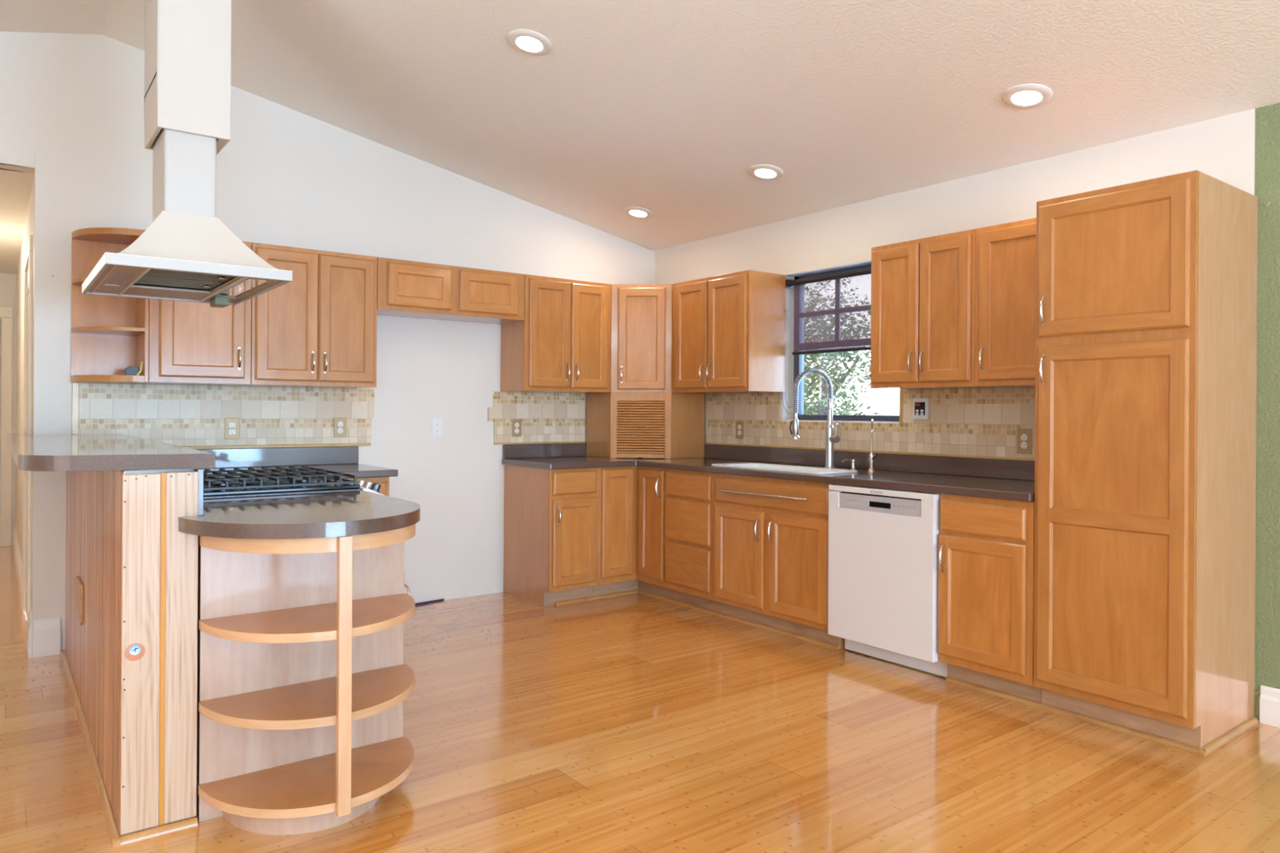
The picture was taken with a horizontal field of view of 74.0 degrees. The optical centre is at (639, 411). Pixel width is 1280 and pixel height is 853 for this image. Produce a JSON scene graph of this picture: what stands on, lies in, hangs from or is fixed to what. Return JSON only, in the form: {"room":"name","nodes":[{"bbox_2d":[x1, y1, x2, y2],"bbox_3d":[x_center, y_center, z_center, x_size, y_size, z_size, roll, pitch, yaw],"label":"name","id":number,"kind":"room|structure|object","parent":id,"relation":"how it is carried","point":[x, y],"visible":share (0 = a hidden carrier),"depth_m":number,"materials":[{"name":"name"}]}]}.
{"room":"kitchen","nodes":[
{"label":"kitchen","id":0,"kind":"room"},
{"bbox_2d":[0,273,16,546],"bbox_3d":[-6.096,-0.014,7.311,1.400,2.435,0.100,0,0,-37],"label":"wall","id":1,"kind":"structure","parent":0,"point":[7,281],"depth_m":7.61,"materials":[{"name":"beige paint"}]},
{"bbox_2d":[0,306,13,546],"bbox_3d":[-6.004,0.139,7.309,0.965,2.130,0.016,0,0,-37],"label":"door","id":2,"kind":"structure","parent":1,"relation":"attached to","point":[6,313],"depth_m":7.57,"materials":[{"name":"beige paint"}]},
{"bbox_2d":[0,169,34,274],"bbox_3d":[-4.834,-1.257,5.665,1.400,0.065,4.240,0,0,-37],"label":"ceiling","id":3,"kind":"structure","parent":0,"point":[15,187],"depth_m":5.25,"materials":[{"name":"white paint"}]},
{"bbox_2d":[14,174,34,614],"bbox_3d":[-4.302,-0.004,6.013,0.120,2.435,4.140,0,0,-37],"label":"wall","id":4,"kind":"structure","parent":0,"point":[28,228],"depth_m":6.09,"materials":[{"name":"beige paint"}]},
{"bbox_2d":[12,524,22,610],"bbox_3d":[-4.688,1.119,6.397,0.017,0.185,3.070,0,0,-37],"label":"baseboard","id":5,"kind":"structure","parent":4,"relation":"attached to","point":[19,567],"depth_m":6.09,"materials":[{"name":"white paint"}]},
{"bbox_2d":[22,235,32,618],"bbox_3d":[-3.472,0.189,4.798,0.099,2.040,0.780,0,0,-37],"label":"door frame","id":6,"kind":"structure","parent":4,"relation":"in","point":[27,291],"depth_m":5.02,"materials":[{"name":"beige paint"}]},
{"bbox_2d":[26,610,32,658],"bbox_3d":[-3.098,1.129,4.309,0.017,0.185,0.277,0,0,-37],"label":"baseboard","id":7,"kind":"structure","parent":4,"relation":"attached to","point":[29,620],"depth_m":4.20,"materials":[{"name":"white paint"}]},
{"bbox_2d":[143,0,231,155],"bbox_3d":[-1.739,-1.488,3.264,0.247,0.926,0.338,0,0,-37],"label":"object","id":8,"kind":"structure","parent":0,"point":[188,43],"depth_m":3.14,"materials":[{"name":"beige paint"}]},
{"bbox_2d":[81,128,292,307],"bbox_3d":[-1.755,-0.743,3.251,0.574,0.592,0.905,0,0,-37],"label":"range hood","id":9,"kind":"object","parent":8,"relation":"attached to","point":[187,253],"visible":1,"depth_m":3.11,"materials":[{"name":"white metal"}]},
{"bbox_2d":[0,31,654,652],"bbox_3d":[-2.781,-0.370,4.480,7.600,3.186,0.140,0,0,-37],"label":"wall","id":10,"kind":"structure","parent":0,"point":[72,106],"depth_m":5.14,"materials":[{"name":"beige paint"}]},
{"bbox_2d":[32,617,60,657],"bbox_3d":[-2.967,1.130,4.246,0.115,0.185,0.017,0,0,-37],"label":"baseboard","id":11,"kind":"structure","parent":10,"relation":"attached to","point":[46,632],"depth_m":4.24,"materials":[{"name":"white paint"}]},
{"bbox_2d":[71,227,148,383],"bbox_3d":[-2.667,-0.524,4.271,0.302,0.758,0.326,0,0,-37],"label":"shelf","id":12,"kind":"object","parent":10,"relation":"attached to","point":[109,335],"visible":0.77,"depth_m":4.34,"materials":[{"name":"brown wood"}]},
{"bbox_2d":[124,361,142,375],"bbox_3d":[-2.541,-0.215,4.258,0.074,0.072,0.055,0,0,-37],"label":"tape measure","id":13,"kind":"object","parent":12,"relation":"on","point":[130,371],"visible":0.87,"depth_m":4.25,"materials":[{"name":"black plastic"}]},
{"bbox_2d":[142,240,251,386],"bbox_3d":[-2.340,-0.523,4.485,0.473,0.757,0.382,0,0,-37],"label":"upper cabinet","id":14,"kind":"object","parent":10,"relation":"attached to","point":[190,343],"visible":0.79,"depth_m":4.36,"materials":[{"name":"brown wood"}]},
{"bbox_2d":[71,382,373,448],"bbox_3d":[-2.263,0.033,4.779,1.554,0.351,0.012,0,0,-37],"label":"tile backsplash","id":15,"kind":"structure","parent":10,"relation":"attached to","point":[192,416],"depth_m":4.72,"materials":[{"name":"tile"}]},
{"bbox_2d":[224,417,239,439],"bbox_3d":[-2.283,0.096,4.755,0.076,0.120,0.007,0,0,-37],"label":"wall outlet","id":16,"kind":"object","parent":15,"relation":"attached to","point":[232,425],"visible":1,"depth_m":4.75,"materials":[{"name":"brown plastic"}]},
{"bbox_2d":[229,422,235,427],"bbox_3d":[-2.281,0.077,4.753,0.033,0.028,0.002,0,0,-37],"label":"receptacle","id":17,"kind":"object","parent":16,"relation":"attached to","point":[231,424],"depth_m":4.75,"materials":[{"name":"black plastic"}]},
{"bbox_2d":[229,429,235,434],"bbox_3d":[-2.281,0.116,4.753,0.033,0.028,0.002,0,0,-37],"label":"receptacle","id":18,"kind":"object","parent":16,"relation":"attached to","point":[231,431],"depth_m":4.75,"materials":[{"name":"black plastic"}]},
{"bbox_2d":[333,417,346,437],"bbox_3d":[-1.806,0.097,5.118,0.076,0.120,0.007,0,0,-37],"label":"wall outlet","id":19,"kind":"object","parent":15,"relation":"attached to","point":[340,423],"visible":1,"depth_m":5.12,"materials":[{"name":"brown plastic"}]},
{"bbox_2d":[337,421,342,426],"bbox_3d":[-1.805,0.078,5.116,0.034,0.034,0.002,0,0,-37],"label":"receptacle","id":20,"kind":"object","parent":19,"relation":"attached to","point":[340,424],"depth_m":5.11,"materials":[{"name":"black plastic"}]},
{"bbox_2d":[337,427,342,433],"bbox_3d":[-1.805,0.117,5.116,0.034,0.034,0.002,0,0,-37],"label":"receptacle","id":21,"kind":"object","parent":19,"relation":"attached to","point":[340,430],"depth_m":5.11,"materials":[{"name":"white plastic"}]},
{"bbox_2d":[237,242,377,388],"bbox_3d":[-1.880,-0.520,4.835,0.677,0.757,0.382,0,0,-37],"label":"upper cabinet","id":22,"kind":"object","parent":10,"relation":"attached to","point":[317,328],"visible":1,"depth_m":4.71,"materials":[{"name":"brown wood"}]},
{"bbox_2d":[431,418,442,436],"bbox_3d":[-1.315,0.106,5.505,0.072,0.120,0.007,0,0,-37],"label":"wall outlet","id":23,"kind":"object","parent":10,"relation":"attached to","point":[437,424],"visible":1,"depth_m":5.50,"materials":[{"name":"white plastic"}]},
{"bbox_2d":[435,422,439,426],"bbox_3d":[-1.313,0.087,5.503,0.033,0.028,0.002,0,0,-37],"label":"receptacle","id":24,"kind":"object","parent":23,"relation":"attached to","point":[437,424],"depth_m":5.50,"materials":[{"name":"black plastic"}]},
{"bbox_2d":[435,428,439,432],"bbox_3d":[-1.313,0.126,5.503,0.033,0.028,0.002,0,0,-37],"label":"receptacle","id":25,"kind":"object","parent":23,"relation":"attached to","point":[437,430],"depth_m":5.50,"materials":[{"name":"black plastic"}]},
{"bbox_2d":[377,257,524,324],"bbox_3d":[-1.231,-0.744,5.349,0.971,0.301,0.348,0,0,-37],"label":"upper cabinet","id":26,"kind":"object","parent":10,"relation":"attached to","point":[405,288],"visible":0.96,"depth_m":5.22,"materials":[{"name":"brown wood"}]},
{"bbox_2d":[487,391,585,444],"bbox_3d":[-0.713,0.047,5.959,0.782,0.360,0.011,0,0,-37],"label":"tile backsplash","id":27,"kind":"structure","parent":10,"relation":"attached to","point":[545,417],"depth_m":5.96,"materials":[{"name":"tile"}]},
{"bbox_2d":[511,419,521,436],"bbox_3d":[-0.849,0.115,5.847,0.076,0.120,0.007,0,0,-37],"label":"wall outlet","id":28,"kind":"object","parent":27,"relation":"attached to","point":[516,424],"visible":1,"depth_m":5.84,"materials":[{"name":"brown plastic"}]},
{"bbox_2d":[500,274,610,393],"bbox_3d":[-0.560,-0.512,5.840,0.686,0.757,0.382,0,0,-37],"label":"upper cabinet","id":29,"kind":"object","parent":10,"relation":"attached to","point":[562,344],"visible":1,"depth_m":5.68,"materials":[{"name":"brown wood"}]},
{"bbox_2d":[589,284,683,393],"bbox_3d":[0.041,-0.508,6.151,0.642,0.757,0.615,0,0,-37],"label":"upper cabinet","id":30,"kind":"object","parent":10,"relation":"attached to","point":[642,314],"visible":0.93,"depth_m":5.91,"materials":[{"name":"brown wood"}]},
{"bbox_2d":[0,546,1279,852],"bbox_3d":[-0.586,1.296,1.420,7.800,0.120,16.360,0,0,-37],"label":"floor","id":31,"kind":"structure","parent":0,"point":[637,722],"depth_m":3.04,"materials":[{"name":"brown wood"}]},
{"bbox_2d":[60,468,203,848],"bbox_3d":[-2.112,0.698,3.408,0.230,1.058,2.381,0,0,-37],"label":"kitchen island base","id":32,"kind":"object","parent":31,"relation":"on","point":[129,658],"depth_m":2.50,"materials":[{"name":"beige wood"}]},
{"bbox_2d":[6,432,215,471],"bbox_3d":[-2.317,0.143,3.528,0.473,0.045,2.820,0,0,-37],"label":"bar","id":33,"kind":"object","parent":32,"relation":"on","point":[61,452],"visible":1,"depth_m":2.54,"materials":[{"name":"grey stone"}]},
{"bbox_2d":[203,465,384,497],"bbox_3d":[-1.561,0.742,3.529,0.780,0.977,0.768,0,0,-37],"label":"gas range","id":34,"kind":"object","parent":31,"relation":"on","point":[250,482],"visible":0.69,"depth_m":3.35,"materials":[{"name":"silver metal"}]},
{"bbox_2d":[203,473,363,497],"bbox_3d":[-1.603,0.308,3.494,0.667,0.034,0.768,0,0,-37],"label":"cooktop","id":35,"kind":"object","parent":34,"relation":"in","point":[252,487],"depth_m":3.27,"materials":[{"name":"grey metal"}]},
{"bbox_2d":[196,535,410,808],"bbox_3d":[-1.206,0.797,2.975,0.674,0.871,0.509,0,0,-37],"label":"base cabinet","id":36,"kind":"object","parent":31,"relation":"on","point":[198,584],"visible":0.14,"depth_m":2.64,"materials":[{"name":"brown wood"}]},
{"bbox_2d":[197,524,415,835],"bbox_3d":[-0.955,0.796,2.593,0.644,0.877,0.398,0,0,-37],"label":"shelf unit","id":37,"kind":"object","parent":31,"relation":"on","point":[304,681],"visible":0.92,"depth_m":2.60,"materials":[{"name":"brown wood"}]},
{"bbox_2d":[177,489,420,539],"bbox_3d":[-1.124,0.334,2.794,0.732,0.042,0.922,0,0,-37],"label":"countertop","id":38,"kind":"structure","parent":37,"relation":"on","point":[358,512],"depth_m":2.57,"materials":[{"name":"stone"}]},
{"bbox_2d":[342,476,389,496],"bbox_3d":[-1.775,0.794,4.746,0.554,0.871,0.654,0,0,-37],"label":"base cabinet","id":39,"kind":"object","parent":31,"relation":"on","point":[384,482],"visible":0.02,"depth_m":4.66,"materials":[{"name":"brown wood"}]},
{"bbox_2d":[194,445,398,478],"bbox_3d":[-1.913,0.284,4.398,1.276,0.146,1.042,0,0,-37],"label":"countertop","id":40,"kind":"structure","parent":39,"relation":"on","point":[344,460],"depth_m":4.86,"materials":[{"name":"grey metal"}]},
{"bbox_2d":[414,598,444,605],"bbox_3d":[-1.385,1.224,5.432,0.292,0.016,0.028,0,0,-40],"label":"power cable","id":41,"kind":"object","parent":31,"relation":"on","point":[438,600],"visible":0.66,"depth_m":5.45,"materials":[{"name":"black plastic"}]},
{"bbox_2d":[503,464,599,606],"bbox_3d":[-0.584,0.801,5.653,0.371,0.871,0.654,0,0,-37],"label":"base cabinet","id":42,"kind":"object","parent":31,"relation":"on","point":[551,517],"visible":0.98,"depth_m":5.46,"materials":[{"name":"brown wood"}]},
{"bbox_2d":[554,589,637,605],"bbox_3d":[-0.274,1.228,5.618,0.667,0.021,0.019,0,0,-37],"label":"trim","id":43,"kind":"structure","parent":31,"relation":"on","point":[633,591],"depth_m":5.60,"materials":[{"name":"brown wood"}]},
{"bbox_2d":[592,466,673,599],"bbox_3d":[0.009,0.805,5.941,0.919,0.871,0.904,0,0,-37],"label":"base cabinet","id":44,"kind":"object","parent":31,"relation":"on","point":[632,500],"visible":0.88,"depth_m":5.62,"materials":[{"name":"brown wood"}]},
{"bbox_2d":[665,468,721,612],"bbox_3d":[0.535,0.808,5.480,0.620,0.871,0.462,0,0,-37],"label":"base cabinet","id":45,"kind":"object","parent":31,"relation":"on","point":[690,495],"visible":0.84,"depth_m":5.27,"materials":[{"name":"brown wood"}]},
{"bbox_2d":[637,589,839,649],"bbox_3d":[0.506,1.233,5.129,0.019,0.021,1.738,0,0,-37],"label":"trim","id":46,"kind":"structure","parent":31,"relation":"on","point":[780,631],"depth_m":4.98,"materials":[{"name":"brown wood"}]},
{"bbox_2d":[713,473,844,649],"bbox_3d":[0.938,0.810,4.925,0.654,0.871,0.905,0,0,-37],"label":"base cabinet","id":47,"kind":"object","parent":31,"relation":"on","point":[771,535],"visible":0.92,"depth_m":4.71,"materials":[{"name":"brown wood"}]},
{"bbox_2d":[827,484,947,677],"bbox_3d":[1.392,0.814,4.305,0.601,0.868,0.616,0,0,-37],"label":"dishwasher","id":48,"kind":"object","parent":31,"relation":"on","point":[883,544],"visible":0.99,"depth_m":4.09,"materials":[{"name":"white metal"}]},
{"bbox_2d":[937,493,1041,702],"bbox_3d":[1.726,0.815,3.889,0.654,0.871,0.441,0,0,-37],"label":"base cabinet","id":49,"kind":"object","parent":31,"relation":"on","point":[986,582],"visible":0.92,"depth_m":3.70,"materials":[{"name":"brown wood"}]},
{"bbox_2d":[502,442,1035,502],"bbox_3d":[0.596,0.304,4.856,1.320,0.136,3.354,0,0,-37],"label":"countertop","id":50,"kind":"structure","parent":49,"relation":"on","point":[982,477],"depth_m":4.75,"materials":[{"name":"stone"}]},
{"bbox_2d":[586,392,704,458],"bbox_3d":[0.023,0.099,6.024,0.857,0.460,0.254,0,0,6],"label":"appliance garage","id":51,"kind":"object","parent":50,"relation":"on","point":[639,425],"visible":1,"depth_m":5.92,"materials":[{"name":"brown wood"}]},
{"bbox_2d":[711,462,857,474],"bbox_3d":[0.820,0.427,4.944,0.344,0.205,0.894,0,0,-37],"label":"sink","id":52,"kind":"object","parent":50,"relation":"in","point":[792,468],"visible":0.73,"depth_m":4.97,"materials":[{"name":"white ceramic"}]},
{"bbox_2d":[734,465,837,471],"bbox_3d":[0.841,0.432,4.916,0.276,0.196,0.756,0,0,-37],"label":"basin","id":53,"kind":"object","parent":52,"relation":"in","point":[793,468],"depth_m":5.01,"materials":[{"name":"white ceramic"}]},
{"bbox_2d":[789,368,848,469],"bbox_3d":[1.033,0.042,4.909,0.264,0.588,0.260,0,0,-37],"label":"spring faucet","id":54,"kind":"object","parent":50,"relation":"on","point":[830,438],"visible":0.98,"depth_m":4.95,"materials":[{"name":"silver metal"}]},
{"bbox_2d":[841,458,856,470],"bbox_3d":[1.188,0.303,4.810,0.096,0.067,0.039,0,0,-37],"label":"soap dispenser","id":55,"kind":"object","parent":50,"relation":"on","point":[852,460],"visible":0.88,"depth_m":4.82,"materials":[{"name":"silver metal"}]},
{"bbox_2d":[867,418,877,471],"bbox_3d":[1.292,0.190,4.700,0.046,0.294,0.117,0,0,5],"label":"tap","id":56,"kind":"object","parent":50,"relation":"on","point":[872,457],"visible":1,"depth_m":4.73,"materials":[{"name":"silver metal"}]},
{"bbox_2d":[945,676,1206,755],"bbox_3d":[1.737,1.240,3.509,0.019,0.021,1.055,0,0,-37],"label":"trim","id":57,"kind":"structure","parent":31,"relation":"on","point":[1186,747],"depth_m":3.44,"materials":[{"name":"brown wood"}]},
{"bbox_2d":[1033,170,1257,747],"bbox_3d":[2.053,0.190,3.480,0.672,2.125,0.596,0,0,-37],"label":"pantry cabinet","id":58,"kind":"object","parent":31,"relation":"on","point":[1145,361],"visible":1,"depth_m":3.26,"materials":[{"name":"brown wood"}]},
{"bbox_2d":[0,0,1279,250],"bbox_3d":[0.727,-1.544,-0.283,7.800,1.076,12.080,0,0,-37],"label":"ceiling","id":59,"kind":"structure","parent":0,"point":[664,108],"depth_m":3.97,"materials":[{"name":"white paint"}]},
{"bbox_2d":[507,29,551,55],"bbox_3d":[-0.495,-1.658,3.820,0.197,0.046,0.200,0,0,-37],"label":"recessed light","id":60,"kind":"object","parent":59,"relation":"in","point":[527,42],"visible":1,"depth_m":3.80,"materials":[{"name":"white plastic"}]},
{"bbox_2d":[515,36,542,52],"bbox_3d":[-0.497,-1.649,3.818,0.119,0.027,0.120,0,0,-37],"label":"diffuser","id":61,"kind":"object","parent":60,"relation":"attached to","point":[525,44],"depth_m":3.81,"materials":[{"name":"white plastic"}]},
{"bbox_2d":[623,206,653,217],"bbox_3d":[-0.011,-1.356,5.789,0.197,0.046,0.200,0,0,-37],"label":"recessed light","id":62,"kind":"object","parent":59,"relation":"in","point":[634,211],"visible":1,"depth_m":5.76,"materials":[{"name":"white plastic"}]},
{"bbox_2d":[629,209,646,217],"bbox_3d":[-0.013,-1.347,5.788,0.119,0.027,0.120,0,0,-37],"label":"diffuser","id":63,"kind":"object","parent":62,"relation":"attached to","point":[635,213],"depth_m":5.77,"materials":[{"name":"white plastic"}]},
{"bbox_2d":[747,164,783,180],"bbox_3d":[0.713,-1.354,4.812,0.197,0.046,0.200,0,0,-37],"label":"recessed light","id":64,"kind":"object","parent":59,"relation":"in","point":[762,171],"visible":1,"depth_m":4.79,"materials":[{"name":"white plastic"}]},
{"bbox_2d":[755,168,776,177],"bbox_3d":[0.711,-1.346,4.811,0.119,0.027,0.120,0,0,-37],"label":"diffuser","id":65,"kind":"object","parent":64,"relation":"attached to","point":[759,173],"depth_m":4.80,"materials":[{"name":"white plastic"}]},
{"bbox_2d":[1001,84,1053,108],"bbox_3d":[1.651,-1.344,3.624,0.197,0.046,0.200,0,0,-37],"label":"recessed light","id":66,"kind":"object","parent":59,"relation":"in","point":[1024,95],"visible":1,"depth_m":3.60,"materials":[{"name":"white plastic"}]},
{"bbox_2d":[1011,90,1042,105],"bbox_3d":[1.650,-1.335,3.623,0.119,0.027,0.120,0,0,-37],"label":"diffuser","id":67,"kind":"object","parent":66,"relation":"attached to","point":[1018,97],"depth_m":3.61,"materials":[{"name":"white plastic"}]},
{"bbox_2d":[654,102,1279,721],"bbox_3d":[3.713,-0.006,2.023,0.200,2.537,11.920,0,0,-37],"label":"wall","id":68,"kind":"structure","parent":0,"point":[1241,150],"depth_m":3.96,"materials":[{"name":"beige paint"}]},
{"bbox_2d":[671,270,785,393],"bbox_3d":[0.562,-0.505,5.683,0.382,0.757,0.754,0,0,-37],"label":"upper cabinet","id":69,"kind":"object","parent":68,"relation":"attached to","point":[729,329],"visible":1,"depth_m":5.47,"materials":[{"name":"brown wood"}]},
{"bbox_2d":[782,264,899,423],"bbox_3d":[1.261,-0.405,5.207,0.159,0.960,0.906,0,0,-37],"label":"window","id":70,"kind":"structure","parent":68,"relation":"in","point":[799,314],"depth_m":5.39,"materials":[{"name":"brown metal"}]},
{"bbox_2d":[782,267,871,414],"bbox_3d":[1.210,-0.414,5.185,0.064,0.877,0.867,0,0,-37],"label":"window frame","id":71,"kind":"structure","parent":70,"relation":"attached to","point":[789,283],"depth_m":5.28,"materials":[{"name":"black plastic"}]},
{"bbox_2d":[705,387,1035,461],"bbox_3d":[1.305,0.059,5.008,0.012,0.360,2.739,0,0,-37],"label":"tile backsplash","id":72,"kind":"structure","parent":68,"relation":"attached to","point":[971,423],"depth_m":4.71,"materials":[{"name":"tile"}]},
{"bbox_2d":[735,421,743,439],"bbox_3d":[0.682,0.127,5.814,0.007,0.120,0.076,0,0,-37],"label":"wall outlet","id":73,"kind":"object","parent":72,"relation":"attached to","point":[739,424],"visible":1,"depth_m":5.81,"materials":[{"name":"brown plastic"}]},
{"bbox_2d":[912,398,928,419],"bbox_3d":[1.545,-0.014,4.672,0.020,0.117,0.096,0,0,-37],"label":"wall control","id":74,"kind":"object","parent":72,"relation":"attached to","point":[920,406],"visible":1,"depth_m":4.66,"materials":[{"name":"white plastic"}]},
{"bbox_2d":[1016,428,1031,453],"bbox_3d":[1.905,0.148,4.209,0.007,0.125,0.078,0,0,-37],"label":"wall outlet","id":75,"kind":"object","parent":72,"relation":"attached to","point":[1024,446],"visible":1,"depth_m":4.21,"materials":[{"name":"brown plastic"}]},
{"bbox_2d":[1020,434,1027,440],"bbox_3d":[1.903,0.129,4.207,0.002,0.034,0.034,0,0,-37],"label":"receptacle","id":76,"kind":"object","parent":75,"relation":"attached to","point":[1023,437],"depth_m":4.21,"materials":[{"name":"white plastic"}]},
{"bbox_2d":[1020,441,1027,448],"bbox_3d":[1.902,0.168,4.207,0.002,0.034,0.034,0,0,-37],"label":"receptacle","id":77,"kind":"object","parent":75,"relation":"attached to","point":[1024,445],"depth_m":4.21,"materials":[{"name":"white plastic"}]},
{"bbox_2d":[870,228,1000,389],"bbox_3d":[1.534,-0.499,4.407,0.382,0.757,0.606,0,0,-37],"label":"upper cabinet","id":78,"kind":"object","parent":68,"relation":"attached to","point":[922,290],"visible":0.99,"depth_m":4.28,"materials":[{"name":"brown wood"}]},
{"bbox_2d":[974,217,1036,387],"bbox_3d":[1.854,-0.497,3.986,0.382,0.757,0.447,0,0,-37],"label":"upper cabinet","id":79,"kind":"object","parent":68,"relation":"attached to","point":[1005,288],"visible":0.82,"depth_m":3.94,"materials":[{"name":"brown wood"}]},
{"bbox_2d":[1198,716,1258,755],"bbox_3d":[2.266,1.243,3.260,0.557,0.021,0.019,0,0,-37],"label":"trim","id":80,"kind":"structure","parent":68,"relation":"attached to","point":[1237,731],"depth_m":3.24,"materials":[{"name":"brown wood"}]},
{"bbox_2d":[1259,684,1279,728],"bbox_3d":[4.836,1.194,0.360,0.017,0.150,7.705,0,0,-37],"label":"baseboard","id":81,"kind":"structure","parent":68,"relation":"attached to","point":[1269,698],"depth_m":3.39,"materials":[{"name":"white paint"}]},
{"label":"outside","id":82,"kind":"structure","parent":0,"visible":0},
{"bbox_3d":[18.114,1.749,29.514,55.400,0.100,65.000,0,0,-37],"label":"ground","id":83,"kind":"structure","parent":82,"visible":0},
{"bbox_2d":[804,276,871,414],"bbox_3d":[3.794,-1.429,20.585,4.805,6.091,4.026,0,0,-10],"label":"tree","id":84,"kind":"object","parent":83,"relation":"on","point":[848,282],"visible":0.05,"depth_m":19.70,"materials":[{"name":"plant"}]},
{"bbox_2d":[803,292,879,415],"bbox_3d":[2.114,-0.021,10.845,2.969,3.260,2.988,0,0,33],"label":"tree","id":85,"kind":"object","parent":83,"relation":"on","point":[822,406],"visible":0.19,"depth_m":10.85,"materials":[{"name":"green plant"}]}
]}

